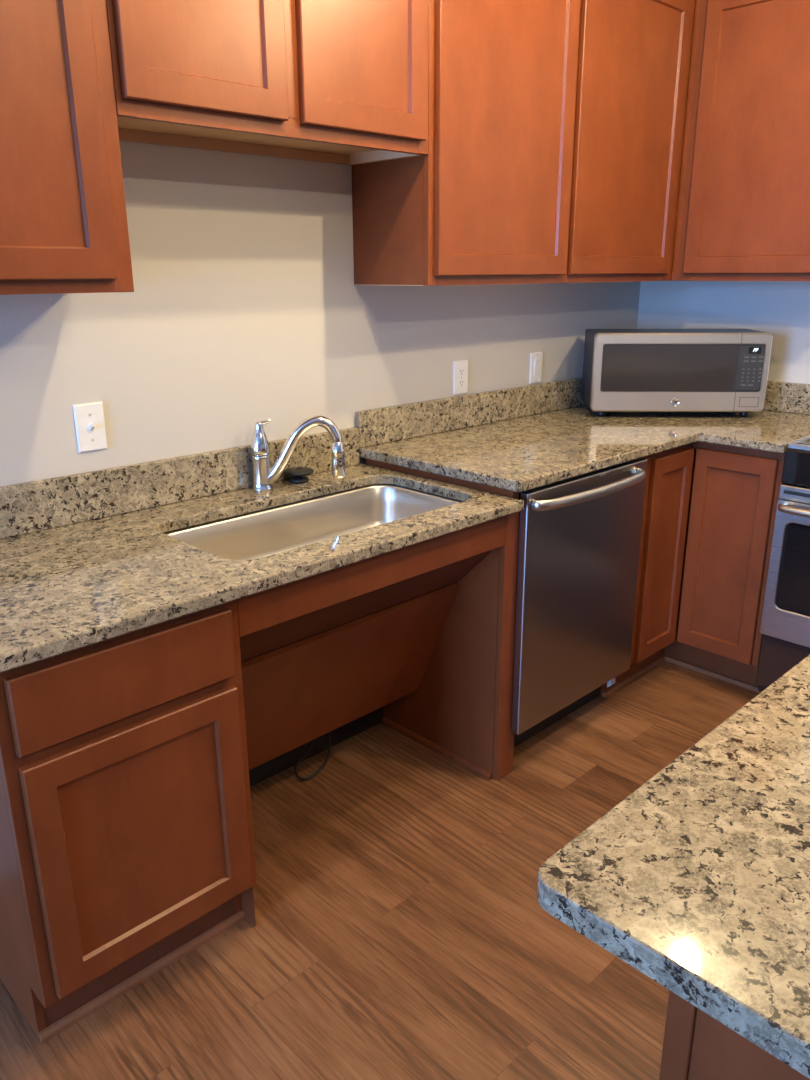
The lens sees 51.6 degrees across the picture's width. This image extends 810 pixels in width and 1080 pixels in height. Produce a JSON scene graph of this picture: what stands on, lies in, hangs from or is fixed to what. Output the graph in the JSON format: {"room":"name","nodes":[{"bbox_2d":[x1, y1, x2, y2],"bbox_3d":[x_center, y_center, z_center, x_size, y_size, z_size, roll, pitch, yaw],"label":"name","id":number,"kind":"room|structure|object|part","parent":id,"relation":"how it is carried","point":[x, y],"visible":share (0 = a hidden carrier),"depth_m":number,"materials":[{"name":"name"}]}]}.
{"room":"kitchen","nodes":[
{"label":"kitchen","id":0,"kind":"room"},
{"bbox_2d":[0,140,640,486],"bbox_3d":[-2.122,-0.006,0.756,8.838,2.440,0.100,-17,24,-42],"label":"wall","id":1,"kind":"structure","parent":0,"point":[245,307],"depth_m":2.22,"materials":[{"name":"beige paint"}]},
{"bbox_2d":[0,0,133,294],"bbox_3d":[-0.820,-0.932,1.491,0.477,0.947,0.323,-17,24,-42],"label":"upper cabinet","id":2,"kind":"object","parent":1,"relation":"attached to","point":[64,225],"visible":1,"depth_m":1.53,"materials":[{"name":"brown wood"}]},
{"bbox_3d":[-0.715,-0.897,1.390,0.287,0.772,0.007,-17,24,-42],"label":"door panel","id":3,"kind":"part","parent":2,"relation":"part of","materials":[{"name":"brown wood"}]},
{"bbox_2d":[73,402,107,452],"bbox_3d":[-0.747,-0.268,1.999,0.072,0.114,0.018,-17,24,-42],"label":"light switch","id":4,"kind":"object","parent":1,"relation":"attached to","point":[89,420],"visible":1,"depth_m":2.00,"materials":[{"name":"white plastic"}]},
{"bbox_2d":[0,427,358,538],"bbox_3d":[-0.629,-0.147,2.156,1.346,0.116,0.021,-17,24,-42],"label":"backsplash","id":5,"kind":"structure","parent":1,"relation":"attached to","point":[39,505],"depth_m":2.11,"materials":[{"name":"stone"}]},
{"bbox_2d":[106,0,428,164],"bbox_3d":[-0.345,-1.231,1.884,0.852,0.623,0.323,-17,24,-42],"label":"upper cabinet","id":6,"kind":"object","parent":1,"relation":"attached to","point":[345,82],"visible":0.87,"depth_m":1.84,"materials":[{"name":"brown wood"}]},
{"bbox_3d":[-0.398,-1.148,1.632,0.382,0.562,0.018,-17,24,-42],"label":"door","id":7,"kind":"part","parent":6,"relation":"part of","materials":[{"name":"brown wood"}]},
{"bbox_3d":[-0.400,-1.149,1.634,0.268,0.444,0.007,-17,24,-42],"label":"door panel","id":8,"kind":"part","parent":6,"relation":"part of","materials":[{"name":"brown wood"}]},
{"bbox_3d":[-0.453,-0.979,2.081,0.820,0.024,0.012,-17,24,-42],"label":"hanging rail","id":9,"kind":"part","parent":6,"relation":"part of","materials":[{"name":"brown wood"}]},
{"bbox_3d":[-0.357,-0.956,1.986,0.852,0.037,0.285,-17,24,-42],"label":"panel","id":10,"kind":"part","parent":6,"relation":"part of","materials":[{"name":"brown wood"}]},
{"bbox_3d":[-0.091,-1.241,1.917,0.390,0.562,0.018,-17,24,-42],"label":"door","id":11,"kind":"part","parent":6,"relation":"part of","materials":[{"name":"brown wood"}]},
{"bbox_3d":[-0.094,-1.242,1.920,0.277,0.444,0.007,-17,24,-42],"label":"door panel","id":12,"kind":"part","parent":6,"relation":"part of","materials":[{"name":"brown wood"}]},
{"bbox_2d":[453,360,467,394],"bbox_3d":[0.192,-0.559,2.880,0.072,0.114,0.008,-17,24,-42],"label":"wall outlet","id":13,"kind":"object","parent":1,"relation":"attached to","point":[460,368],"visible":1,"depth_m":2.87,"materials":[{"name":"white plastic"}]},
{"bbox_2d":[458,368,464,375],"bbox_3d":[0.194,-0.577,2.873,0.033,0.027,0.002,-17,24,-42],"label":"socket","id":14,"kind":"object","parent":13,"relation":"attached to","point":[461,371],"depth_m":2.87,"materials":[{"name":"white plastic"}]},
{"bbox_2d":[458,379,464,386],"bbox_3d":[0.194,-0.539,2.885,0.033,0.027,0.002,-17,24,-42],"label":"socket","id":15,"kind":"object","parent":13,"relation":"attached to","point":[461,382],"depth_m":2.88,"materials":[{"name":"white plastic"}]},
{"bbox_2d":[351,0,579,285],"bbox_3d":[0.183,-1.236,2.425,0.624,0.947,0.323,-17,24,-42],"label":"upper cabinet","id":16,"kind":"object","parent":1,"relation":"attached to","point":[488,202],"visible":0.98,"depth_m":2.32,"materials":[{"name":"brown wood"}]},
{"bbox_3d":[0.276,-1.208,2.335,0.624,0.947,0.019,-17,24,-42],"label":"frame","id":17,"kind":"part","parent":16,"relation":"part of","materials":[{"name":"brown wood"}]},
{"bbox_3d":[0.293,-1.201,2.325,0.587,0.890,0.018,-17,24,-42],"label":"door","id":18,"kind":"part","parent":16,"relation":"part of","materials":[{"name":"brown wood"}]},
{"bbox_3d":[0.291,-1.202,2.328,0.474,0.772,0.007,-17,24,-42],"label":"door panel","id":19,"kind":"part","parent":16,"relation":"part of","materials":[{"name":"brown wood"}]},
{"bbox_2d":[355,377,585,447],"bbox_3d":[0.421,-0.513,3.119,1.592,0.111,0.021,-17,24,-42],"label":"backsplash","id":20,"kind":"structure","parent":1,"relation":"attached to","point":[376,426],"depth_m":2.90,"materials":[{"name":"stone"}]},
{"bbox_2d":[529,352,542,383],"bbox_3d":[0.497,-0.650,3.162,0.072,0.114,0.011,-17,24,-42],"label":"light switch","id":21,"kind":"object","parent":1,"relation":"attached to","point":[535,374],"visible":1,"depth_m":3.15,"materials":[{"name":"white plastic"}]},
{"bbox_2d":[564,0,695,282],"bbox_3d":[0.757,-1.410,2.960,0.980,0.947,0.323,-17,24,-42],"label":"upper cabinet","id":22,"kind":"object","parent":1,"relation":"attached to","point":[634,56],"visible":0.55,"depth_m":2.74,"materials":[{"name":"brown wood"}]},
{"bbox_3d":[0.741,-1.339,2.747,0.505,0.772,0.007,-17,24,-42],"label":"door panel","id":23,"kind":"part","parent":22,"relation":"part of","materials":[{"name":"brown wood"}]},
{"bbox_2d":[0,661,759,1079],"bbox_3d":[0.543,2.000,-1.452,8.838,0.060,7.700,-17,24,-42],"label":"floor","id":24,"kind":"structure","parent":0,"point":[402,931],"depth_m":1.88,"materials":[{"name":"wood"}]},
{"bbox_2d":[0,600,256,1042],"bbox_3d":[-0.707,0.488,1.829,0.473,0.831,0.627,-17,24,-42],"label":"base cabinet","id":25,"kind":"object","parent":24,"relation":"on","point":[127,840],"visible":0.86,"depth_m":1.58,"materials":[{"name":"brown wood"}]},
{"bbox_3d":[-0.496,0.249,1.524,0.427,0.143,0.018,-17,24,-42],"label":"drawer","id":26,"kind":"part","parent":25,"relation":"part of","materials":[{"name":"brown wood"}]},
{"bbox_3d":[-0.494,0.573,1.627,0.427,0.486,0.018,-17,24,-42],"label":"door","id":27,"kind":"part","parent":25,"relation":"part of","materials":[{"name":"brown wood"}]},
{"bbox_3d":[-0.544,0.922,1.796,0.473,0.020,0.012,-17,24,-42],"label":"shoe molding","id":28,"kind":"part","parent":25,"relation":"part of","materials":[{"name":"brown wood"}]},
{"bbox_3d":[-0.497,0.572,1.630,0.317,0.373,0.007,-17,24,-42],"label":"door panel","id":29,"kind":"part","parent":25,"relation":"part of","materials":[{"name":"brown wood"}]},
{"bbox_2d":[237,512,519,926],"bbox_3d":[-0.217,0.335,2.298,0.916,0.830,0.608,-17,24,-42],"label":"base cabinet","id":30,"kind":"object","parent":24,"relation":"on","point":[417,640],"visible":0.53,"depth_m":2.29,"materials":[{"name":"brown wood"}]},
{"bbox_2d":[0,463,523,672],"bbox_3d":[-0.402,-0.012,1.972,1.366,0.030,0.647,-17,24,-42],"label":"countertop","id":31,"kind":"structure","parent":30,"relation":"on","point":[64,589],"depth_m":1.75,"materials":[{"name":"stone"}]},
{"bbox_2d":[250,415,344,491],"bbox_3d":[-0.294,-0.238,2.293,0.258,0.203,0.057,0,18,0],"label":"faucet","id":32,"kind":"object","parent":31,"relation":"on","point":[264,476],"visible":1,"depth_m":2.28,"materials":[{"name":"silver metal"}]},
{"bbox_3d":[-0.395,-0.280,2.280,0.055,0.095,0.052,-17,24,-42],"label":"handle","id":33,"kind":"part","parent":32,"relation":"part of","materials":[{"name":"silver metal"}]},
{"bbox_2d":[284,467,313,482],"bbox_3d":[-0.303,-0.189,2.400,0.087,0.042,0.087,-17,24,-42],"label":"stopper","id":34,"kind":"object","parent":31,"relation":"on","point":[299,473],"visible":1,"depth_m":2.38,"materials":[{"name":"black rubber"}]},
{"bbox_2d":[164,484,461,559],"bbox_3d":[-0.205,0.022,2.150,0.801,0.143,0.418,-17,24,-42],"label":"sink","id":35,"kind":"object","parent":31,"relation":"in","point":[259,534],"visible":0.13,"depth_m":2.33,"materials":[{"name":"metal"}]},
{"bbox_2d":[294,731,330,780],"bbox_3d":[-0.256,0.609,2.452,0.135,0.216,0.066,-17,24,-42],"label":"power cord","id":36,"kind":"object","parent":30,"relation":"hanging from","point":[329,733],"visible":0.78,"depth_m":2.48,"materials":[{"name":"black rubber"}]},
{"bbox_3d":[-0.206,0.389,2.249,0.840,0.404,0.190,-17,24,-42],"label":"slanted panel","id":37,"kind":"part","parent":30,"relation":"part of","materials":[{"name":"brown wood"}]},
{"bbox_3d":[-0.098,0.150,2.056,0.840,0.149,0.146,-17,24,-42],"label":"ledge panel","id":38,"kind":"part","parent":30,"relation":"part of","materials":[{"name":"brown wood"}]},
{"bbox_3d":[-0.039,0.057,1.962,0.842,0.097,0.019,-17,24,-42],"label":"apron rail","id":39,"kind":"part","parent":30,"relation":"part of","materials":[{"name":"brown wood"}]},
{"bbox_3d":[0.090,0.650,2.641,0.010,0.018,0.467,-17,24,-42],"label":"shoe molding","id":40,"kind":"part","parent":30,"relation":"part of","materials":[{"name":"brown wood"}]},
{"bbox_3d":[0.059,0.247,2.569,0.023,0.830,0.588,-17,24,-42],"label":"panel","id":41,"kind":"part","parent":30,"relation":"part of","materials":[{"name":"brown wood"}]},
{"bbox_2d":[511,458,646,746],"bbox_3d":[0.366,0.169,2.734,0.610,0.874,0.642,-17,24,-42],"label":"dishwasher","id":42,"kind":"object","parent":24,"relation":"on","point":[580,536],"visible":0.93,"depth_m":2.50,"materials":[{"name":"silver metal"}]},
{"bbox_3d":[0.476,0.567,2.754,0.570,0.094,0.010,-17,24,-42],"label":"toe panel","id":43,"kind":"part","parent":42,"relation":"part of","materials":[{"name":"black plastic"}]},
{"bbox_3d":[0.553,-0.146,2.403,0.548,0.030,0.064,-17,24,-42],"label":"handle","id":44,"kind":"part","parent":42,"relation":"part of","materials":[{"name":"silver metal"}]},
{"bbox_2d":[599,441,784,696],"bbox_3d":[0.984,0.013,3.198,0.954,0.882,0.926,-17,24,-42],"label":"base cabinet","id":45,"kind":"object","parent":24,"relation":"on","point":[709,509],"visible":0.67,"depth_m":2.88,"materials":[{"name":"brown wood"}]},
{"bbox_2d":[359,405,809,492],"bbox_3d":[0.748,-0.350,2.839,1.614,0.030,0.930,-17,24,-42],"label":"countertop","id":46,"kind":"structure","parent":45,"relation":"on","point":[520,454],"depth_m":2.69,"materials":[{"name":"stone"}]},
{"bbox_2d":[366,459,518,498],"bbox_3d":[0.091,-0.175,2.438,0.026,0.051,0.586,-17,24,-42],"label":"cabinet filler","id":47,"kind":"object","parent":46,"relation":"attached to","point":[468,484],"visible":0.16,"depth_m":2.39,"materials":[{"name":"brown wood"}]},
{"bbox_2d":[581,329,772,416],"bbox_3d":[1.005,-0.634,3.168,0.627,0.306,0.274,1,18,3],"label":"microwave","id":48,"kind":"object","parent":46,"relation":"on","point":[625,370],"visible":1,"depth_m":3.04,"materials":[{"name":"metal"}]},
{"bbox_3d":[1.006,-0.503,3.218,0.587,0.027,0.218,1,18,3],"label":"plate","id":49,"kind":"part","parent":48,"relation":"part of","materials":[{"name":"black plastic"}]},
{"bbox_3d":[1.004,-0.626,3.044,0.574,0.169,0.022,1,18,3],"label":"door glass","id":50,"kind":"part","parent":48,"relation":"part of","materials":[{"name":"black glass"}]},
{"bbox_3d":[1.242,-0.620,3.022,0.088,0.158,0.001,1,18,3],"label":"control panel","id":51,"kind":"part","parent":48,"relation":"part of","materials":[{"name":"black plastic"}]},
{"bbox_3d":[0.893,0.056,2.890,0.254,0.720,0.018,-17,24,-42],"label":"door","id":52,"kind":"part","parent":45,"relation":"part of","materials":[{"name":"brown wood"}]},
{"bbox_3d":[0.891,0.056,2.893,0.155,0.602,0.007,-17,24,-42],"label":"door panel","id":53,"kind":"part","parent":45,"relation":"part of","materials":[{"name":"brown wood"}]},
{"bbox_3d":[0.986,0.540,2.972,0.427,0.017,0.388,-17,24,-42],"label":"shoe molding","id":54,"kind":"part","parent":45,"relation":"part of","materials":[{"name":"brown wood"}]},
{"bbox_3d":[1.099,0.058,2.882,0.007,0.602,0.175,-17,24,-42],"label":"door panel","id":55,"kind":"part","parent":45,"relation":"part of","materials":[{"name":"brown wood"}]},
{"bbox_3d":[1.097,0.059,2.880,0.018,0.720,0.274,-17,24,-42],"label":"door","id":56,"kind":"part","parent":45,"relation":"part of","materials":[{"name":"brown wood"}]},
{"bbox_2d":[659,990,809,1079],"bbox_3d":[1.004,0.651,1.207,1.282,0.882,0.736,-17,24,-42],"label":"base cabinet","id":57,"kind":"object","parent":24,"relation":"on","point":[696,1046],"visible":0.12,"depth_m":0.94,"materials":[{"name":"brown wood"}]},
{"bbox_2d":[537,654,809,1078],"bbox_3d":[0.956,0.241,0.990,1.542,0.030,0.844,-17,24,-42],"label":"countertop","id":58,"kind":"structure","parent":57,"relation":"on","point":[698,880],"depth_m":0.76,"materials":[{"name":"stone"}]},
{"bbox_3d":[0.324,0.715,1.018,0.032,0.882,0.032,-17,24,-42],"label":"corner post","id":59,"kind":"part","parent":57,"relation":"part of","materials":[{"name":"brown wood"}]},
{"bbox_3d":[0.572,0.793,0.770,0.014,0.882,0.686,-17,24,-42],"label":"panel","id":60,"kind":"part","parent":57,"relation":"part of","materials":[{"name":"brown wood"}]},
{"bbox_2d":[756,436,809,691],"bbox_3d":[1.657,0.155,2.688,0.678,0.917,0.760,-17,24,-42],"label":"range cooker","id":61,"kind":"object","parent":24,"relation":"on","point":[785,620],"visible":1,"depth_m":2.70,"materials":[{"name":"metal"}]},
{"bbox_3d":[1.482,0.482,2.612,0.034,0.195,0.756,-17,24,-42],"label":"storage drawer","id":62,"kind":"part","parent":61,"relation":"part of","materials":[{"name":"metal"}]},
{"bbox_2d":[760,499,809,647],"bbox_3d":[1.453,0.173,2.484,0.109,0.465,0.758,-17,24,-42],"label":"oven","id":63,"kind":"object","parent":61,"relation":"in","point":[785,618],"depth_m":2.70,"materials":[{"name":"silver glass"}]},
{"bbox_2d":[781,436,809,486],"bbox_3d":[1.677,-0.227,2.589,0.616,0.128,0.760,-17,24,-42],"label":"control panel","id":64,"kind":"object","parent":61,"relation":"in","point":[796,466],"depth_m":2.62,"materials":[{"name":"glass"}]},
{"bbox_2d":[637,281,809,383],"bbox_3d":[3.693,-0.126,1.041,0.100,2.440,7.600,-17,24,-42],"label":"wall","id":65,"kind":"structure","parent":0,"point":[781,309],"depth_m":3.25,"materials":[{"name":"beige paint"}]},
{"bbox_2d":[671,0,809,280],"bbox_3d":[1.309,-1.384,2.869,0.322,0.947,0.619,-17,24,-42],"label":"upper cabinet","id":66,"kind":"object","parent":65,"relation":"attached to","point":[743,211],"visible":1,"depth_m":2.82,"materials":[{"name":"brown wood"}]},
{"bbox_2d":[763,381,809,414],"bbox_3d":[1.316,-0.590,3.347,0.022,0.111,0.930,-17,24,-42],"label":"backsplash","id":67,"kind":"structure","parent":65,"relation":"attached to","point":[788,397],"depth_m":3.19,"materials":[{"name":"stone"}]}
]}

